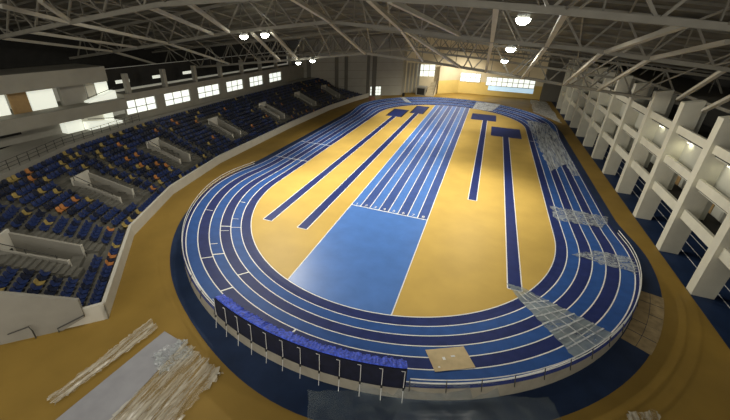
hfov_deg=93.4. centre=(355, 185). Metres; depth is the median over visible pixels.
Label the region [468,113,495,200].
runway
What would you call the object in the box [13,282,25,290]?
seat
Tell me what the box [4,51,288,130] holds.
wall
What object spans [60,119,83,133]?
lit panel
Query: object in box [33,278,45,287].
seat
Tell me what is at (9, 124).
wall
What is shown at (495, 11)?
brace
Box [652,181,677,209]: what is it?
parapet
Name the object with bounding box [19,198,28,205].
seat
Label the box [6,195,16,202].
seat
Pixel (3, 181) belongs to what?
seat
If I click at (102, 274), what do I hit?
seat
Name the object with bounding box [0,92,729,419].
floor
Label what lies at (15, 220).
seat
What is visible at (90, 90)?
block
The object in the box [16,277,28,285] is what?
seat
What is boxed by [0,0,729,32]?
roof truss
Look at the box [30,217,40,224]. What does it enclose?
seat
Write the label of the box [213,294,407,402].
barrier
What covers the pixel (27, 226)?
seat
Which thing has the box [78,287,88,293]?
seat
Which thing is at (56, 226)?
seat
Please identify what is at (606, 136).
parapet
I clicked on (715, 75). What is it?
brace
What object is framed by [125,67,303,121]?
wall
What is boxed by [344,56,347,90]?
column
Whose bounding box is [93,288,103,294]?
seat
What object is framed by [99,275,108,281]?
seat
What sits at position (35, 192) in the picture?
seat
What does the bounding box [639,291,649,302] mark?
board
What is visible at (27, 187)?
seat
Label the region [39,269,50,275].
seat
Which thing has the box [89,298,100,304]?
seat
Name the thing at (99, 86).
lit panel
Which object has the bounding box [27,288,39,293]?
seat
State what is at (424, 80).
wall
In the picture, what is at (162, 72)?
pillar recess
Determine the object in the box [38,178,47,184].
seat
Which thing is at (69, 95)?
pier
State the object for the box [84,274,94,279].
seat
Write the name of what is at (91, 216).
seat
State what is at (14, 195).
seat
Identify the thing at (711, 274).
pillar
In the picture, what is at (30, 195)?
seat
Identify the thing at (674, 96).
wall
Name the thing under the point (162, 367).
plastic wrap
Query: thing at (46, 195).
seat
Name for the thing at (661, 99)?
pillar
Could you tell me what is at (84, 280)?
seat
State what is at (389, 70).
wall
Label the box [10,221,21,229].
seat
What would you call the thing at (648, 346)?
board
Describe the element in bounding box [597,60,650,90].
brace
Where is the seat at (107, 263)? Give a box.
[105,260,113,265]
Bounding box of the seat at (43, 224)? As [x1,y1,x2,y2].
[41,222,50,229]
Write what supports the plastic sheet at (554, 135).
on the track
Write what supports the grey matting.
on the floor at (686, 376)
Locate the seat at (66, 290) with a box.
[63,286,74,292]
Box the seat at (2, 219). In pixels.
[0,216,9,223]
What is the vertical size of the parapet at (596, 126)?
1.000 m
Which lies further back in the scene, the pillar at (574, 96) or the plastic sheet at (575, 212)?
the pillar at (574, 96)
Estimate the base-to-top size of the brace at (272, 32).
4.989 m
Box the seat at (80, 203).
[78,201,86,208]
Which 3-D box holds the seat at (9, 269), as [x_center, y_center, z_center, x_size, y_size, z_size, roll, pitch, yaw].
[-25.768,6.480,25.932,0.551,0.800,0.450,-8,27,-21]
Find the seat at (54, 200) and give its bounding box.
[52,198,61,205]
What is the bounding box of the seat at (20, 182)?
[18,180,27,186]
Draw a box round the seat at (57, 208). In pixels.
[55,206,64,213]
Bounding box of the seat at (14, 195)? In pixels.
[11,192,20,200]
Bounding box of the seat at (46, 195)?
[44,193,53,200]
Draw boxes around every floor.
[0,78,305,173]
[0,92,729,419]
[170,109,661,419]
[251,105,554,316]
[552,102,729,348]
[572,88,727,213]
[582,78,729,164]
[612,137,728,268]
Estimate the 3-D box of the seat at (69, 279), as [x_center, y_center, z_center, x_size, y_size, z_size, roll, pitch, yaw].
[-22.378,7.648,27.345,0.551,0.800,0.450,-8,27,-21]
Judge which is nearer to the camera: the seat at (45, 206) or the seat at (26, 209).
the seat at (26, 209)
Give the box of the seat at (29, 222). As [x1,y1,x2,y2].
[27,220,37,227]
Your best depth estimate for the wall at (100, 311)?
40.50 m
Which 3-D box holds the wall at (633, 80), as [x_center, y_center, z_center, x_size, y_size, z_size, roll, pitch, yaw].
[45.619,-13.031,58.747,0.750,10.080,0.240,11,26,18]
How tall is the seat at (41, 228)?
0.800 m
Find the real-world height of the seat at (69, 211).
0.800 m
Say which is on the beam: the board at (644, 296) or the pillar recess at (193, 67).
the pillar recess at (193, 67)
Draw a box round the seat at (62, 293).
[60,291,71,296]
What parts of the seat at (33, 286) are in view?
backrest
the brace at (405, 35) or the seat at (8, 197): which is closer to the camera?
the seat at (8, 197)
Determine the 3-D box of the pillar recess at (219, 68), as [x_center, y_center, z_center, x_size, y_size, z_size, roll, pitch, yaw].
[-27.847,-23.596,70.526,0.700,2.900,0.600,11,26,18]
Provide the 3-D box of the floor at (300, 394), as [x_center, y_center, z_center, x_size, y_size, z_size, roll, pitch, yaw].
[14.200,-6.315,63.948,52.082,0.001,102.246,11,26,18]
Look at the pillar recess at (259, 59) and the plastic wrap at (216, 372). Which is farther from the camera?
the pillar recess at (259, 59)
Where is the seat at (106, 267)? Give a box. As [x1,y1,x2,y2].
[103,263,112,269]
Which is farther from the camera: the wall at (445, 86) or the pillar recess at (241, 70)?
the wall at (445, 86)
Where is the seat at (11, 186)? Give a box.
[9,184,17,191]
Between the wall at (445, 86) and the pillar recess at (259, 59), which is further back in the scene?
the wall at (445, 86)
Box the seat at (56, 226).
[54,224,63,231]
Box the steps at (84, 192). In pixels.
[75,175,150,212]
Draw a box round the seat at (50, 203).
[47,201,56,208]
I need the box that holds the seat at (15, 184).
[13,182,23,189]
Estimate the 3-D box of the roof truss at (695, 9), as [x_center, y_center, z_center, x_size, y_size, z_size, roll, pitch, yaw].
[4.635,-28.197,55.791,96.016,16.239,148.000,11,26,18]
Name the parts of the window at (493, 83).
pane, blue pane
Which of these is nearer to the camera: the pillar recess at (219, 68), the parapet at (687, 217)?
the parapet at (687, 217)
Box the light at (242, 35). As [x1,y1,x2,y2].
[240,28,247,38]
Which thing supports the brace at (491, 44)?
attached to the roof truss at (301, 37)
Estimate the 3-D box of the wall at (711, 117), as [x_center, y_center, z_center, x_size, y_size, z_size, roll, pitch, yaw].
[49.081,-15.715,56.321,0.200,3.380,99.000,11,26,18]
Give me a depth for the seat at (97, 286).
27.74 m
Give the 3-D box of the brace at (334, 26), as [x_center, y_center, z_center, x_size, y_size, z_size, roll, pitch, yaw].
[-0.685,-19.976,47.637,0.340,4.590,16.123,9,26,14]
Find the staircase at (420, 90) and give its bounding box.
[415,78,437,96]
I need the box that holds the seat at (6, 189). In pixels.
[4,187,13,193]
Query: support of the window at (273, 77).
in the wall at (287, 76)
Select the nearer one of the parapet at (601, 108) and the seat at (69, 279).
the seat at (69, 279)
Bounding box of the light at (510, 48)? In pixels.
[506,45,515,52]
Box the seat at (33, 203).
[31,201,40,208]
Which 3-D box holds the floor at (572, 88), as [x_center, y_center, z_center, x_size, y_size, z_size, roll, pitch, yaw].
[48.748,-10.966,58.603,9.400,0.270,99.000,11,26,18]
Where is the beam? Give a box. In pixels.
[116,63,300,100]
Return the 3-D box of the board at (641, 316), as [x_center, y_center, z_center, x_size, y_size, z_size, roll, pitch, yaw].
[23.143,10.635,27.919,1.440,0.001,1.750,11,26,18]
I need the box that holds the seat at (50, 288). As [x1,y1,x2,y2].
[47,285,58,291]
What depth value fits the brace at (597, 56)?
37.53 m
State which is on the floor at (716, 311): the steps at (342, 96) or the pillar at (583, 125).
the pillar at (583, 125)
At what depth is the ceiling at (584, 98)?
37.05 m
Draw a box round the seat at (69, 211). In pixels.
[67,209,75,216]
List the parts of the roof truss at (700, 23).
tie rod, tie rod, tie rod, tie rod, tie rod, tie rod, tie rod, tie rod, tie rod, tie rod, tie rod, tie rod, tie rod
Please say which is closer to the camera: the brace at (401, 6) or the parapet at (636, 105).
the brace at (401, 6)
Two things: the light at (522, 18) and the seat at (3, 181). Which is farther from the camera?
the seat at (3, 181)
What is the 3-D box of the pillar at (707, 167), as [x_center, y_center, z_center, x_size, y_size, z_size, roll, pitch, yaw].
[33.477,0.331,33.574,1.850,14.600,0.940,11,26,18]
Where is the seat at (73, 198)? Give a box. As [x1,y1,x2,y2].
[71,196,79,203]
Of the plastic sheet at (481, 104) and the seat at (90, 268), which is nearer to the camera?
the seat at (90, 268)
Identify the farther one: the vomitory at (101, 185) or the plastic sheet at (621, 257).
the vomitory at (101, 185)
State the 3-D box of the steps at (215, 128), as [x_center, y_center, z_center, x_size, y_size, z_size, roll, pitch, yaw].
[-23.019,-9.691,63.351,4.921,2.558,5.241,11,26,18]
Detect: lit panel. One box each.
[0,95,10,115]
[26,89,57,110]
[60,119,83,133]
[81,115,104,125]
[94,81,108,94]
[103,112,113,119]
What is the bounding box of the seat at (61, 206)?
[59,204,67,210]
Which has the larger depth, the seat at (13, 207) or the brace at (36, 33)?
the brace at (36, 33)
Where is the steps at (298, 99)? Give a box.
[297,95,321,109]
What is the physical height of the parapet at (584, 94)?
0.850 m
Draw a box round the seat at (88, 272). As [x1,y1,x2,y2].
[86,270,96,275]
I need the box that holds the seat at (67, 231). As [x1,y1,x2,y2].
[65,229,74,236]
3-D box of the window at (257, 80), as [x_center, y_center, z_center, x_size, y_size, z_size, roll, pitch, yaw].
[-23.771,-24.873,82.041,0.170,2.150,5.300,11,26,18]
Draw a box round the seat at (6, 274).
[2,271,15,279]
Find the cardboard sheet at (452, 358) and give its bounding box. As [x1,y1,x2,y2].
[426,346,474,371]
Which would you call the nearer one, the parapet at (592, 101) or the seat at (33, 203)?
the seat at (33, 203)
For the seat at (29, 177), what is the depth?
35.87 m
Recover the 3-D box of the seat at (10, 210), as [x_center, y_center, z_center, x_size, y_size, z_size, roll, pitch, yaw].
[-31.313,2.416,31.543,0.551,0.800,0.450,-8,27,-21]
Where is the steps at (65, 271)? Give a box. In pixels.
[0,231,105,280]
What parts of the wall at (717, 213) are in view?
tan door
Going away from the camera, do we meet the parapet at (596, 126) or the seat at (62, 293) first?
the seat at (62, 293)
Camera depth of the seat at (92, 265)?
29.59 m
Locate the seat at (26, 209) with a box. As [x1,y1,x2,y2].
[24,207,33,214]
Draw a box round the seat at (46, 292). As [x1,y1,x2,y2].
[44,289,56,295]
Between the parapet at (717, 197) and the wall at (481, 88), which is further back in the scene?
the wall at (481, 88)
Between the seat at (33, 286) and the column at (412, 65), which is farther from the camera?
the column at (412, 65)
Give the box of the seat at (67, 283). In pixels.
[65,281,76,287]
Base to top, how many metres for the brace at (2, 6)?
1.396 m
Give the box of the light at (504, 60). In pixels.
[501,58,507,67]
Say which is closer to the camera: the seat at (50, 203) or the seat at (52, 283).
the seat at (52, 283)
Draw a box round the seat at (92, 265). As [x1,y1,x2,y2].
[90,262,99,267]
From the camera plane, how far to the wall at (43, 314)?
23.99 m
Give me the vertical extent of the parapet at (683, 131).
0.800 m
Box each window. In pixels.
[164,89,190,105]
[198,84,219,97]
[226,79,242,91]
[249,75,262,86]
[269,72,280,81]
[370,86,380,95]
[417,64,435,75]
[460,72,480,82]
[485,76,535,93]
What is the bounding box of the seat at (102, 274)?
[100,271,109,277]
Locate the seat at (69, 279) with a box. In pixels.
[67,277,78,283]
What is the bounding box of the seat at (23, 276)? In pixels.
[20,272,32,280]
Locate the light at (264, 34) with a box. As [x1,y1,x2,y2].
[261,26,268,37]
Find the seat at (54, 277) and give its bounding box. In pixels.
[52,275,63,281]
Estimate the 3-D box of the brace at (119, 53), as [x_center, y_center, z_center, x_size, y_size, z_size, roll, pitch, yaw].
[-37.944,-22.387,62.147,0.340,4.691,17.344,1,25,-2]
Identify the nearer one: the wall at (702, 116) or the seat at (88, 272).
the seat at (88, 272)
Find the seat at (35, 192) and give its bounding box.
[33,190,42,197]
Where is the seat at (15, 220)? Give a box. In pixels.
[13,218,23,225]
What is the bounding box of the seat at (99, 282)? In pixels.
[97,279,106,285]
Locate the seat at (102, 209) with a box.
[99,207,107,213]
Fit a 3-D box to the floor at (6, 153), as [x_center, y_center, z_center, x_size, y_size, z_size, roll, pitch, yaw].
[-25.635,-13.658,63.099,25.646,0.250,102.205,11,26,18]
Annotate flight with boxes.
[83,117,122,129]
[84,87,116,102]
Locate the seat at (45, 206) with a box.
[43,204,52,211]
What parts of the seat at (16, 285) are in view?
backrest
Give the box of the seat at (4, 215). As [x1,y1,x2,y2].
[2,213,12,220]
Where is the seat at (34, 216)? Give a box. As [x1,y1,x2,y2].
[32,214,41,221]
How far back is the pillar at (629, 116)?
53.02 m
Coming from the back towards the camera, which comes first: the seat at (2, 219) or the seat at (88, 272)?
the seat at (2, 219)
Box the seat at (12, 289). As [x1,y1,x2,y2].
[9,287,22,292]
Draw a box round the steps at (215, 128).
[209,121,247,141]
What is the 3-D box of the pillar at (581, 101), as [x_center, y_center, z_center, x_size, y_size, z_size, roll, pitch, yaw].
[52.801,-20.498,79.731,1.850,14.600,0.940,11,26,18]
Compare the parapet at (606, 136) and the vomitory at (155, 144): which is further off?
the parapet at (606, 136)
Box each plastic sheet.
[472,102,499,110]
[507,283,611,357]
[527,121,564,170]
[530,100,560,122]
[547,125,579,175]
[551,206,606,226]
[578,251,637,274]
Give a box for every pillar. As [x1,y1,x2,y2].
[556,60,573,108]
[560,59,582,113]
[564,61,587,120]
[569,63,597,127]
[576,67,607,136]
[582,71,618,146]
[591,75,632,159]
[602,81,651,174]
[615,89,674,193]
[633,99,706,219]
[656,116,729,253]
[686,210,729,299]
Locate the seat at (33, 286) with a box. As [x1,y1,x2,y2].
[30,283,42,291]
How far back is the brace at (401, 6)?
26.59 m
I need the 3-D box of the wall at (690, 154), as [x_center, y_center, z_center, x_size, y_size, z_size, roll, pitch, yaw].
[45.434,-13.155,59.003,0.200,3.180,99.000,11,26,18]
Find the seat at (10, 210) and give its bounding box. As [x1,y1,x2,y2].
[8,207,18,214]
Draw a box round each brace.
[0,4,69,23]
[2,38,111,51]
[29,32,137,48]
[38,0,70,21]
[72,23,167,43]
[115,52,156,63]
[149,8,213,34]
[167,44,229,64]
[187,5,229,32]
[250,32,280,61]
[269,30,297,59]
[291,0,330,22]
[329,24,365,54]
[366,0,402,30]
[387,2,461,35]
[401,32,423,61]
[404,32,460,67]
[485,43,492,72]
[490,9,498,42]
[520,48,546,79]
[545,15,566,46]
[563,53,603,85]
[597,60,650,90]
[603,19,696,53]
[649,39,729,59]
[676,71,725,100]
[701,95,729,112]
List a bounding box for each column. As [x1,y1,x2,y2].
[306,56,310,77]
[335,57,338,87]
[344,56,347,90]
[366,55,370,93]
[371,56,376,95]
[405,63,409,92]
[409,63,413,92]
[412,63,417,92]
[417,63,420,85]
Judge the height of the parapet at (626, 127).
0.850 m
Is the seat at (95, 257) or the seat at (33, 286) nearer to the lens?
the seat at (33, 286)
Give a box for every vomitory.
[0,229,86,266]
[70,170,134,204]
[146,137,190,164]
[208,116,240,138]
[259,101,284,119]
[294,91,315,105]
[321,84,339,97]
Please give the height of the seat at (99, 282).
0.800 m
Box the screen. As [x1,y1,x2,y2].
[0,124,61,147]
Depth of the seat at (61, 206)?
34.58 m
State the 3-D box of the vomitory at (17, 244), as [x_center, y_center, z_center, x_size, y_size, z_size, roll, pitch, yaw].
[-26.438,5.781,28.907,5.000,4.727,2.440,-4,26,-13]
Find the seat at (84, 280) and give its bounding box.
[82,278,92,284]
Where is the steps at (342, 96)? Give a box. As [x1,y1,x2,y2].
[323,88,344,99]
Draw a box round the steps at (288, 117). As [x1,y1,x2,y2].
[261,106,291,123]
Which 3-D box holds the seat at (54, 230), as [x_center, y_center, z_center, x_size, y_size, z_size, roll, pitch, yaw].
[-27.291,4.255,31.552,0.551,0.800,0.450,-8,27,-21]
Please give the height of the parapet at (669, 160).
0.850 m
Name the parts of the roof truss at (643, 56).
tie rod, tie rod, tie rod, tie rod, tie rod, tie rod, tie rod, tie rod, tie rod, tie rod, tie rod, tie rod, tie rod, tie rod, tie rod, tie rod, tie rod, tie rod, tie rod, tie rod, tie rod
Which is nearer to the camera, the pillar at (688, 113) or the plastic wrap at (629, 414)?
the plastic wrap at (629, 414)
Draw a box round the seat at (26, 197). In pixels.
[24,195,33,202]
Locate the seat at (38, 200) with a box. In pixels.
[36,198,45,205]
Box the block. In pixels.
[84,83,96,98]
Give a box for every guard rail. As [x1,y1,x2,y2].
[181,161,254,313]
[409,230,641,392]
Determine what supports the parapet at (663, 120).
on the floor at (704, 130)
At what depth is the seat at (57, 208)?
34.10 m
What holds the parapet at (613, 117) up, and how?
on the floor at (572, 88)
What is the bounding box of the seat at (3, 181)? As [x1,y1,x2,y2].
[1,179,11,186]
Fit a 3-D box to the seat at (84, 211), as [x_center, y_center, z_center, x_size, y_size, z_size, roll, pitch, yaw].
[-27.634,2.897,35.383,0.551,0.800,0.450,0,25,-4]
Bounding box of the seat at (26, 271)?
[23,268,34,276]
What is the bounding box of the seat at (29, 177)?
[27,175,36,182]
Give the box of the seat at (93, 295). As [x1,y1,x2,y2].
[91,293,101,299]
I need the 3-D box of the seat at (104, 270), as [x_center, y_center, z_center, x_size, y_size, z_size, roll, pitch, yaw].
[-21.420,7.449,29.691,0.551,0.800,0.450,-8,27,-21]
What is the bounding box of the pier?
[56,84,87,105]
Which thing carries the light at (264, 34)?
hanging from the roof truss at (643, 56)
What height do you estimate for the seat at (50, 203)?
0.800 m
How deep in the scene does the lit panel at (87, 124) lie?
50.46 m
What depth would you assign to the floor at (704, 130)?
40.11 m
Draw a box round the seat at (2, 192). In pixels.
[0,189,9,195]
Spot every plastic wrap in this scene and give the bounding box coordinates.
[47,319,152,402]
[109,342,219,419]
[153,339,187,374]
[627,410,660,419]
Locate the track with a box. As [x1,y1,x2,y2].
[182,97,639,400]
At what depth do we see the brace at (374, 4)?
27.16 m
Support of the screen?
on the floor at (6, 153)
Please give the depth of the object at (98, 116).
51.64 m
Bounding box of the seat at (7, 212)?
[5,210,15,217]
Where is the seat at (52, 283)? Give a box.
[49,280,61,288]
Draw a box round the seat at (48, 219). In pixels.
[46,216,54,223]
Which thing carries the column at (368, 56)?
on the floor at (686, 376)
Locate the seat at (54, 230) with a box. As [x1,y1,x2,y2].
[52,227,61,234]
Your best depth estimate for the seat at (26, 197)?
33.57 m
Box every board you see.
[6,92,31,114]
[621,328,640,345]
[628,318,645,334]
[633,309,648,323]
[636,300,649,313]
[636,336,656,354]
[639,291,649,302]
[642,325,660,342]
[647,315,663,330]
[649,304,663,319]
[650,294,663,307]
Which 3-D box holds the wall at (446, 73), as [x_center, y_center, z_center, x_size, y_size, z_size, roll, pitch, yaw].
[32.679,-38.763,118.957,6.400,4.800,6.700,11,26,18]
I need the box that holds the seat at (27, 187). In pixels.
[25,185,34,192]
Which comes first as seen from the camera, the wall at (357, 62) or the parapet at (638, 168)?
the parapet at (638, 168)
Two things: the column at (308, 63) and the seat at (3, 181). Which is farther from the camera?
the column at (308, 63)
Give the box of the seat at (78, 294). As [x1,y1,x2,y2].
[76,292,87,298]
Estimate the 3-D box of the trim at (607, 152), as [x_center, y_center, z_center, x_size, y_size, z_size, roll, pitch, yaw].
[45.970,-3.580,60.164,0.080,0.008,102.000,11,26,18]
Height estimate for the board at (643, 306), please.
0.001 m
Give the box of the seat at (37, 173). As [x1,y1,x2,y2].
[35,171,44,178]
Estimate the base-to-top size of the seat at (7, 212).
0.800 m
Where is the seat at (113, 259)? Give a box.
[106,256,114,261]
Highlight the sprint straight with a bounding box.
[288,105,469,314]
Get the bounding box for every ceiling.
[583,79,729,165]
[584,98,726,213]
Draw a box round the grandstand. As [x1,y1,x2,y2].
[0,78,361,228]
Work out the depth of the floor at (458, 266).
41.12 m
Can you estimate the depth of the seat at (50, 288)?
25.86 m
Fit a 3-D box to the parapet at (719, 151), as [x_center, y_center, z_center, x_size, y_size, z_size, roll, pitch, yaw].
[31.975,-2.088,28.943,0.300,0.800,6.160,11,26,18]
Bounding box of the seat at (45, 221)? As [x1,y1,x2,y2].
[43,219,53,226]
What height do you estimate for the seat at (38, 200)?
0.800 m
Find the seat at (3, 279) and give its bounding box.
[0,275,12,284]
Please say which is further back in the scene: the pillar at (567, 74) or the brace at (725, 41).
the pillar at (567, 74)
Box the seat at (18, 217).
[16,215,25,222]
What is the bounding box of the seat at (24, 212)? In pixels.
[22,209,31,216]
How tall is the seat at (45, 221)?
0.800 m
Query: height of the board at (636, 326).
0.001 m
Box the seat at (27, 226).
[25,223,35,231]
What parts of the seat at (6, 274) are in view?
backrest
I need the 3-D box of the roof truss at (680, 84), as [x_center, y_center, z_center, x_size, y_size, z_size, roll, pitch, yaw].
[49.476,-17.137,55.514,8.250,0.300,99.000,11,26,18]
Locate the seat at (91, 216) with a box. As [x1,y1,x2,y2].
[89,214,97,221]
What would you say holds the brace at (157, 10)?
attached to the roof truss at (643, 56)
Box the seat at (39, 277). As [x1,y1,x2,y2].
[36,274,47,282]
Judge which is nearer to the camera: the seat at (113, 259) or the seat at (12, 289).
the seat at (12, 289)
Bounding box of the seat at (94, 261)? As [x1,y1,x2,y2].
[92,258,100,263]
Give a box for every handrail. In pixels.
[7,326,36,338]
[57,315,84,332]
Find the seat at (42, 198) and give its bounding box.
[40,196,48,202]
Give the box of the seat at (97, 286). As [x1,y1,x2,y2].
[95,284,105,290]
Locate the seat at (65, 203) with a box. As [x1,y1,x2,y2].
[63,201,71,208]
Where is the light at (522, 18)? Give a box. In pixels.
[516,13,530,24]
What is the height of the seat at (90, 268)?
0.800 m
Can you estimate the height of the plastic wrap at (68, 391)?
0.189 m
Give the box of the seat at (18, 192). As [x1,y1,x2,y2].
[16,190,25,197]
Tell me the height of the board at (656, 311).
0.001 m
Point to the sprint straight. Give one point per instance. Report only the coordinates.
(363, 262)
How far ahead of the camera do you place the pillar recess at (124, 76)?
52.71 m
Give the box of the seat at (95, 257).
[93,254,102,260]
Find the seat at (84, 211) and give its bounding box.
[82,209,90,215]
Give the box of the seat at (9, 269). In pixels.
[6,266,19,274]
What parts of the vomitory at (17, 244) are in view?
handrail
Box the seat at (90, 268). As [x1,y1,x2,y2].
[88,266,97,271]
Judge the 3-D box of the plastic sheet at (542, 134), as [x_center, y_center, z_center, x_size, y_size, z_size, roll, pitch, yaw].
[38.886,-9.166,70.610,4.957,0.819,35.296,11,26,18]
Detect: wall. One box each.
[0,63,107,94]
[0,97,127,135]
[0,291,84,344]
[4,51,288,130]
[66,93,368,328]
[105,51,286,89]
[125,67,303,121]
[298,37,338,87]
[339,37,371,93]
[369,36,404,95]
[401,40,407,93]
[404,36,444,92]
[437,80,458,93]
[439,66,460,80]
[443,40,549,86]
[458,80,541,99]
[539,52,586,101]
[606,96,729,198]
[612,79,635,137]
[626,85,653,150]
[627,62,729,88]
[632,141,726,223]
[635,82,729,127]
[644,93,676,167]
[667,105,706,189]
[699,200,712,219]
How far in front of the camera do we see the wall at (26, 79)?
43.28 m
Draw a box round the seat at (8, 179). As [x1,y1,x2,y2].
[6,177,15,182]
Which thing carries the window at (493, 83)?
in the wall at (481, 88)
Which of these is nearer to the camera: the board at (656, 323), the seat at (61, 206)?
the board at (656, 323)
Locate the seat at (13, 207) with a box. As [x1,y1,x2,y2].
[11,204,20,211]
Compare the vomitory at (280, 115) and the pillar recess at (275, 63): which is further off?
the pillar recess at (275, 63)
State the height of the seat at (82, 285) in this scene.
0.800 m
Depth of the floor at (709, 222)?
34.74 m
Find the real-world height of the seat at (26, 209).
0.800 m
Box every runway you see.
[263,109,408,220]
[297,106,428,229]
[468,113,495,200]
[491,126,522,291]
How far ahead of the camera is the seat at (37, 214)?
32.37 m
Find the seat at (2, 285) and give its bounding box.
[0,282,8,289]
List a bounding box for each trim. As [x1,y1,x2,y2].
[0,77,314,180]
[594,144,729,307]
[607,152,729,290]
[608,146,705,250]
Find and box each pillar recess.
[121,73,131,92]
[159,69,167,86]
[190,65,197,81]
[216,62,222,77]
[238,60,243,73]
[257,58,261,70]
[273,57,277,67]
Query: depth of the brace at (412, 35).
42.72 m
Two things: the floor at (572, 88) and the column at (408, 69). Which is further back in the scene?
the column at (408, 69)
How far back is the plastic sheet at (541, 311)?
25.96 m
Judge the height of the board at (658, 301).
0.001 m
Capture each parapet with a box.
[577,106,582,114]
[581,92,587,99]
[584,113,590,122]
[589,98,596,105]
[592,121,600,132]
[598,104,606,114]
[602,131,613,145]
[609,113,620,124]
[615,144,628,160]
[616,95,628,103]
[623,123,637,137]
[631,101,646,113]
[631,160,649,181]
[640,137,660,155]
[650,111,671,127]
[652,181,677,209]
[663,154,691,179]
[676,125,706,147]
[680,209,714,246]
[696,179,729,212]
[712,145,729,163]
[718,248,729,269]
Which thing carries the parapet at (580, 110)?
on the floor at (709, 222)
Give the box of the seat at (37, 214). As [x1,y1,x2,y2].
[35,212,44,218]
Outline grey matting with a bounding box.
[56,331,182,419]
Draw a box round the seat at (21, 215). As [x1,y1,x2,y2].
[19,212,29,219]
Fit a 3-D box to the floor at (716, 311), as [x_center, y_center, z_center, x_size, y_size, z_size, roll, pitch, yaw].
[49.164,-2.846,59.158,14.150,0.300,162.000,11,26,18]
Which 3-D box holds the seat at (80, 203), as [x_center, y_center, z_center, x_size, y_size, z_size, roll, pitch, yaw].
[-28.547,2.131,36.047,0.551,0.800,0.450,0,25,-4]
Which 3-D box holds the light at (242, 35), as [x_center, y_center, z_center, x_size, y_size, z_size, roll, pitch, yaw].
[-14.355,-19.422,44.216,1.000,1.308,0.975,11,26,18]
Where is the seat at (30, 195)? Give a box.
[28,193,37,200]
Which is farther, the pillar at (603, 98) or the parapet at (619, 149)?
the pillar at (603, 98)
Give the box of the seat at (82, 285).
[80,283,90,288]
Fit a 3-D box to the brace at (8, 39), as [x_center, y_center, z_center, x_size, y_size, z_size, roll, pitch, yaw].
[-38.568,-18.575,45.928,0.340,2.597,15.518,4,25,5]
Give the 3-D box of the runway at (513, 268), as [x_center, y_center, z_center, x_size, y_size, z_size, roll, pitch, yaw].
[24.596,-2.039,55.387,6.200,0.010,58.960,11,26,18]
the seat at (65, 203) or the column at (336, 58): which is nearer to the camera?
the seat at (65, 203)
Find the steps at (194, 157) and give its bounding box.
[149,143,202,172]
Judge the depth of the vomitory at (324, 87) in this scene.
101.38 m
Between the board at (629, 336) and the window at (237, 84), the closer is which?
the board at (629, 336)
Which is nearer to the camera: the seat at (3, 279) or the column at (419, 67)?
the seat at (3, 279)
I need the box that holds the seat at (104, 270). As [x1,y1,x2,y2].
[102,267,110,272]
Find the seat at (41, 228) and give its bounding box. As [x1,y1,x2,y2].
[39,225,48,231]
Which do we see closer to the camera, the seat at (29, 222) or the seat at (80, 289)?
the seat at (80, 289)
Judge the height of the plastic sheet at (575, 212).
0.257 m
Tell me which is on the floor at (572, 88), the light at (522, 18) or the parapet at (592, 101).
the parapet at (592, 101)
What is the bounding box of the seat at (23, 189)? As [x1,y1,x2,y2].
[21,187,29,194]
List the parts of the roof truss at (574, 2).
tie rod, tie rod, tie rod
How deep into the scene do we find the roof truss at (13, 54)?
58.76 m
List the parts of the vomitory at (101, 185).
handrail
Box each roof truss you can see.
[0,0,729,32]
[0,0,729,65]
[0,0,729,75]
[0,28,298,149]
[65,0,729,96]
[152,28,729,104]
[213,32,665,81]
[258,34,630,67]
[292,36,590,59]
[584,57,729,113]
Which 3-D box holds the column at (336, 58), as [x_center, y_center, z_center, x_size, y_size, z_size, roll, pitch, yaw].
[-5.824,-33.424,106.581,0.994,12.200,0.925,11,26,18]

